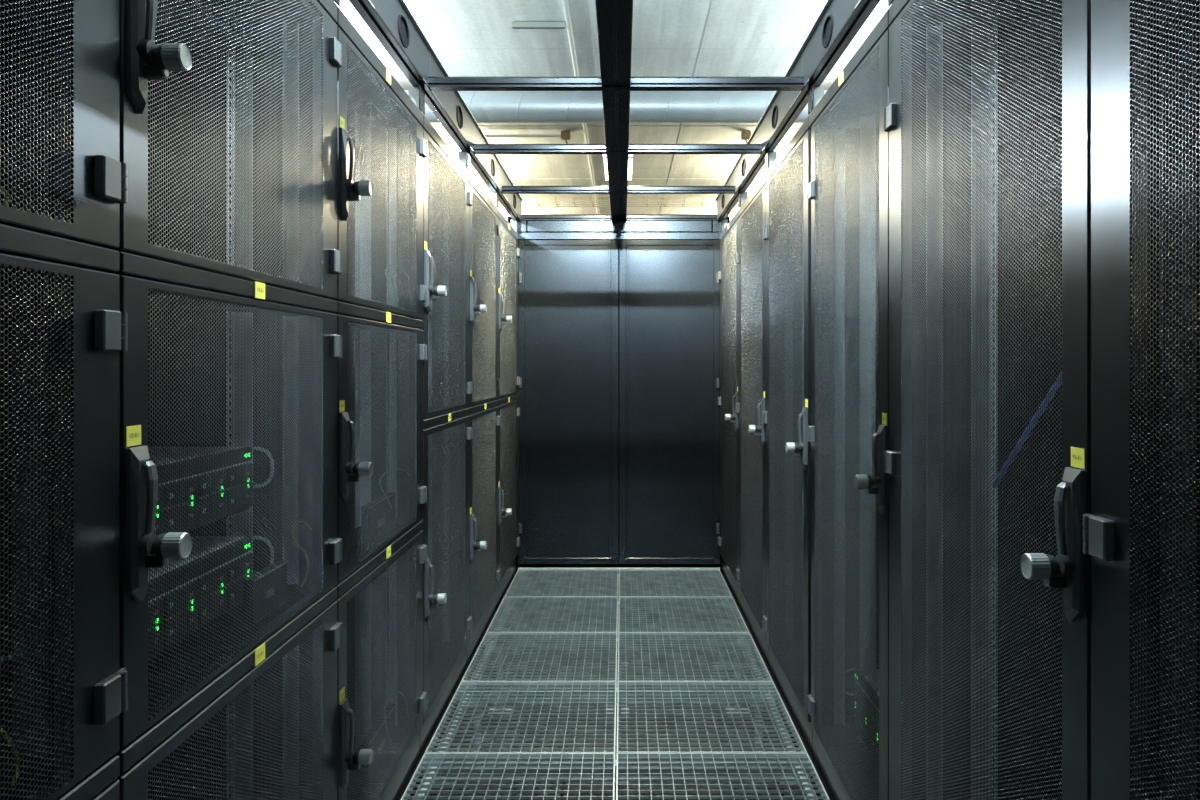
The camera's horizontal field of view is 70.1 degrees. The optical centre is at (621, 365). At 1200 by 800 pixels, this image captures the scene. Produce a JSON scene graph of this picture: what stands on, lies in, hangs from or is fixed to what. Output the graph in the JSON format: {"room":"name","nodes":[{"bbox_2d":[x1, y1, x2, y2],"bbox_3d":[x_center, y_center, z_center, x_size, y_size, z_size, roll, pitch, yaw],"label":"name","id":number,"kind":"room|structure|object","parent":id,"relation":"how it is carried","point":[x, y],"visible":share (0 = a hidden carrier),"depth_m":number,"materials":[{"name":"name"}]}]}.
{"room":"server room","nodes":[
{"label":"server room","id":0,"kind":"room"},
{"bbox_2d":[336,0,890,220],"bbox_3d":[0.000,-2.547,5.500,13.000,0.106,20.000,0,0,0],"label":"ceiling","id":1,"kind":"structure","parent":0,"point":[470,38],"depth_m":6.91,"materials":[{"name":"concrete"}]},
{"bbox_2d":[512,22,565,28],"bbox_3d":[-0.605,-2.474,6.210,0.390,0.041,0.040,0,0,0],"label":"channel","id":2,"kind":"object","parent":1,"relation":"attached to","point":[515,25],"visible":1,"depth_m":6.19,"materials":[{"name":"grey metal"}]},
{"bbox_2d":[562,0,599,213],"bbox_3d":[-0.385,-2.480,6.000,0.040,0.038,16.000,0,0,0],"label":"conduit","id":3,"kind":"object","parent":1,"relation":"attached to","point":[565,2],"visible":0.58,"depth_m":6.82,"materials":[{"name":"white"}]},
{"bbox_2d":[488,184,737,206],"bbox_3d":[0.000,-2.357,11.750,12.000,0.285,0.312,0,0,0],"label":"cable tray","id":4,"kind":"object","parent":1,"relation":"hanging from","point":[658,196],"visible":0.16,"depth_m":11.74,"materials":[{"name":"silver metal"}]},
{"bbox_2d":[404,75,826,123],"bbox_3d":[0.000,-2.295,7.350,12.800,0.411,0.281,0,0,0],"label":"ventilation duct","id":5,"kind":"object","parent":1,"relation":"hanging from","point":[517,107],"visible":0.21,"depth_m":7.24,"materials":[{"name":"metal"}]},
{"bbox_2d":[484,131,750,143],"bbox_3d":[-0.065,-2.423,9.100,2.870,0.153,0.060,0,0,0],"label":"conduit","id":6,"kind":"object","parent":1,"relation":"attached to","point":[565,135],"visible":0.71,"depth_m":9.08,"materials":[{"name":"white metal"}]},
{"bbox_2d":[395,569,835,799],"bbox_3d":[0.000,1.410,5.500,13.000,0.420,20.000,0,0,0],"label":"floor","id":7,"kind":"structure","parent":0,"point":[676,696],"depth_m":3.19,"materials":[{"name":"galvanised steel"}]},
{"bbox_2d":[0,0,126,799],"bbox_3d":[-1.134,0.172,0.653,1.162,2.055,0.802,0,0,0],"label":"tall cabinet","id":8,"kind":"object","parent":7,"relation":"on","point":[63,329],"visible":1,"depth_m":0.98,"materials":[{"name":"black metal"}]},
{"bbox_2d":[0,188,10,204],"bbox_3d":[-0.665,-0.180,0.918,0.006,0.020,0.021,0,0,0],"label":"cable","id":9,"kind":"object","parent":8,"relation":"attached to","point":[1,189],"visible":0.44,"depth_m":0.92,"materials":[{"name":"yellow plastic"}]},
{"bbox_2d":[0,728,18,784],"bbox_3d":[-0.662,0.414,0.913,0.005,0.086,0.049,0,0,0],"label":"cable","id":10,"kind":"object","parent":8,"relation":"attached to","point":[1,730],"visible":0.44,"depth_m":0.93,"materials":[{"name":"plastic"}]},
{"bbox_2d":[0,652,54,661],"bbox_3d":[-0.665,0.372,0.977,0.005,0.125,0.172,0,0,0],"label":"cable","id":11,"kind":"object","parent":8,"relation":"attached to","point":[21,653],"visible":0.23,"depth_m":0.96,"materials":[{"name":"teal plastic"}]},
{"bbox_2d":[107,0,341,799],"bbox_3d":[-1.134,0.172,1.454,1.162,2.055,0.802,0,0,0],"label":"tall cabinet","id":12,"kind":"object","parent":7,"relation":"on","point":[230,261],"visible":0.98,"depth_m":1.43,"materials":[{"name":"black metal"}]},
{"bbox_2d":[155,0,243,49],"bbox_3d":[-0.823,-0.649,1.475,0.164,0.042,0.450,0,0,0],"label":"server","id":13,"kind":"object","parent":12,"relation":"attached to","point":[159,0],"visible":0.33,"depth_m":1.59,"materials":[{"name":"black metal"}]},
{"bbox_2d":[148,536,273,659],"bbox_3d":[-1.064,0.398,1.475,0.746,0.122,0.458,0,0,0],"label":"server","id":14,"kind":"object","parent":12,"relation":"in","point":[192,536],"visible":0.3,"depth_m":1.47,"materials":[{"name":"grey metal"}]},
{"bbox_2d":[148,447,273,535],"bbox_3d":[-1.064,0.221,1.475,0.746,0.122,0.458,0,0,0],"label":"server","id":15,"kind":"object","parent":12,"relation":"in","point":[148,447],"visible":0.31,"depth_m":1.50,"materials":[{"name":"grey metal"}]},
{"bbox_2d":[243,561,287,624],"bbox_3d":[-0.676,0.428,1.627,0.022,0.081,0.155,0,0,0],"label":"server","id":16,"kind":"object","parent":12,"relation":"in","point":[279,569],"visible":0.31,"depth_m":1.60,"materials":[{"name":"grey metal"}]},
{"bbox_2d":[292,521,298,545],"bbox_3d":[-0.662,0.386,1.794,0.006,0.143,0.153,0,0,0],"label":"cable","id":17,"kind":"object","parent":12,"relation":"attached to","point":[295,521],"visible":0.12,"depth_m":1.73,"materials":[{"name":"yellow plastic"}]},
{"bbox_2d":[257,6,426,799],"bbox_3d":[-1.134,0.210,2.253,1.162,1.980,0.802,0,0,0],"label":"tall cabinet","id":18,"kind":"object","parent":7,"relation":"on","point":[379,599],"visible":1,"depth_m":2.22,"materials":[{"name":"black metal"}]},
{"bbox_2d":[365,103,386,130],"bbox_3d":[-0.676,-0.685,2.360,0.022,0.034,0.160,0,0,0],"label":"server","id":19,"kind":"object","parent":18,"relation":"attached to","point":[369,103],"visible":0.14,"depth_m":2.33,"materials":[{"name":"grey metal"}]},
{"bbox_2d":[361,492,391,550],"bbox_3d":[-0.676,0.429,2.385,0.022,0.114,0.270,0,0,0],"label":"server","id":20,"kind":"object","parent":18,"relation":"in","point":[391,492],"visible":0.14,"depth_m":2.33,"materials":[{"name":"grey metal"}]},
{"bbox_2d":[361,704,391,786],"bbox_3d":[-0.676,1.052,2.385,0.022,0.113,0.270,0,0,0],"label":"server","id":21,"kind":"object","parent":18,"relation":"in","point":[390,704],"visible":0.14,"depth_m":2.35,"materials":[{"name":"grey metal"}]},
{"bbox_2d":[371,115,472,750],"bbox_3d":[-1.134,0.210,3.054,1.162,1.980,0.802,0,0,0],"label":"tall cabinet","id":22,"kind":"object","parent":7,"relation":"on","point":[447,386],"visible":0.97,"depth_m":3.04,"materials":[{"name":"black metal"}]},
{"bbox_2d":[435,174,500,660],"bbox_3d":[-1.134,0.210,3.853,1.162,1.980,0.802,0,0,0],"label":"tall cabinet","id":23,"kind":"object","parent":7,"relation":"on","point":[485,574],"visible":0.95,"depth_m":3.80,"materials":[{"name":"black metal"}]},
{"bbox_2d":[472,210,519,605],"bbox_3d":[-1.134,0.210,4.654,1.162,1.980,0.802,0,0,0],"label":"tall cabinet","id":24,"kind":"object","parent":7,"relation":"on","point":[508,250],"visible":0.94,"depth_m":4.55,"materials":[{"name":"black metal"}]},
{"bbox_2d":[503,654,586,799],"bbox_3d":[-0.315,1.532,2.200,0.269,0.033,5.401,0,0,0],"label":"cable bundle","id":25,"kind":"object","parent":7,"relation":"on","point":[545,654],"visible":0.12,"depth_m":3.61,"materials":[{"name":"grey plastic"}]},
{"bbox_2d":[508,216,729,572],"bbox_3d":[-0.020,0.170,5.074,1.320,2.120,0.051,0,0,0],"label":"trim","id":26,"kind":"structure","parent":7,"relation":"on","point":[530,229],"depth_m":5.05,"materials":[{"name":"black"}]},
{"bbox_2d":[518,240,618,563],"bbox_3d":[-0.318,0.212,5.061,0.594,1.915,0.048,0,0,0],"label":"door","id":27,"kind":"structure","parent":26,"relation":"attached to","point":[568,290],"depth_m":5.06,"materials":[{"name":"black metal"}]},
{"bbox_2d":[619,240,719,563],"bbox_3d":[0.282,0.212,5.061,0.596,1.915,0.048,0,0,0],"label":"door","id":28,"kind":"structure","parent":26,"relation":"attached to","point":[669,290],"depth_m":5.06,"materials":[{"name":"black metal"}]},
{"bbox_2d":[518,568,719,569],"bbox_3d":[-0.017,1.199,5.058,1.194,0.010,0.014,0,0,0],"label":"trim","id":29,"kind":"structure","parent":7,"relation":"on","point":[518,568],"depth_m":5.05,"materials":[{"name":"metal"}]},
{"bbox_2d":[718,211,740,605],"bbox_3d":[1.099,0.210,4.665,1.162,1.980,0.802,0,0,0],"label":"tall cabinet","id":30,"kind":"object","parent":7,"relation":"on","point":[728,273],"visible":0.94,"depth_m":4.66,"materials":[{"name":"black metal"}]},
{"bbox_2d":[736,175,790,659],"bbox_3d":[1.099,0.210,3.865,1.162,1.980,0.802,0,0,0],"label":"tall cabinet","id":31,"kind":"object","parent":7,"relation":"on","point":[750,257],"visible":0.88,"depth_m":3.80,"materials":[{"name":"black metal"}]},
{"bbox_2d":[762,116,878,748],"bbox_3d":[1.099,0.210,3.066,1.162,1.980,0.802,0,0,0],"label":"tall cabinet","id":32,"kind":"object","parent":7,"relation":"on","point":[786,233],"visible":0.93,"depth_m":2.96,"materials":[{"name":"black metal"}]},
{"bbox_2d":[807,9,1061,799],"bbox_3d":[1.099,0.210,2.262,1.162,1.980,0.796,0,0,0],"label":"tall cabinet","id":33,"kind":"object","parent":7,"relation":"on","point":[848,188],"visible":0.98,"depth_m":2.23,"materials":[{"name":"black metal"}]},
{"bbox_2d":[842,668,878,763],"bbox_3d":[1.029,0.996,2.345,0.746,0.178,0.458,0,0,0],"label":"server","id":34,"kind":"object","parent":33,"relation":"in","point":[850,668],"visible":0.12,"depth_m":2.42,"materials":[{"name":"grey metal"}]},
{"bbox_2d":[884,0,1090,799],"bbox_3d":[1.099,0.172,1.466,1.162,2.055,0.802,0,0,0],"label":"tall cabinet","id":35,"kind":"object","parent":7,"relation":"on","point":[988,125],"visible":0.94,"depth_m":1.52,"materials":[{"name":"black metal"}]},
{"bbox_2d":[992,372,1061,487],"bbox_3d":[0.666,0.097,1.388,0.010,0.247,0.318,0,0,2],"label":"cable","id":36,"kind":"object","parent":35,"relation":"attached to","point":[1061,372],"visible":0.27,"depth_m":1.39,"materials":[{"name":"blue plastic"}]},
{"bbox_2d":[1083,0,1199,799],"bbox_3d":[1.099,0.172,0.665,1.162,2.055,0.802,0,0,0],"label":"tall cabinet","id":37,"kind":"object","parent":7,"relation":"on","point":[1141,532],"visible":1,"depth_m":1.00,"materials":[{"name":"black metal"}]},
{"bbox_3d":[-1.134,0.172,-0.147,1.161,2.055,0.803,0,0,0],"label":"cabinet","id":38,"kind":"object","parent":7,"relation":"on","visible":0},
{"bbox_2d":[334,0,893,233],"bbox_3d":[-0.017,-0.884,2.236,1.274,0.206,5.682,0,0,0],"label":"roof frame","id":39,"kind":"object","parent":38,"relation":"on","point":[392,22],"visible":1,"depth_m":2.71,"materials":[{"name":"grey metal"}]},
{"bbox_2d":[603,154,632,181],"bbox_3d":[-0.019,-1.020,4.450,0.150,0.081,0.552,0,0,0],"label":"lamp","id":40,"kind":"object","parent":39,"relation":"on","point":[630,156],"visible":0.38,"depth_m":4.42,"materials":[{"name":"white plastic"}]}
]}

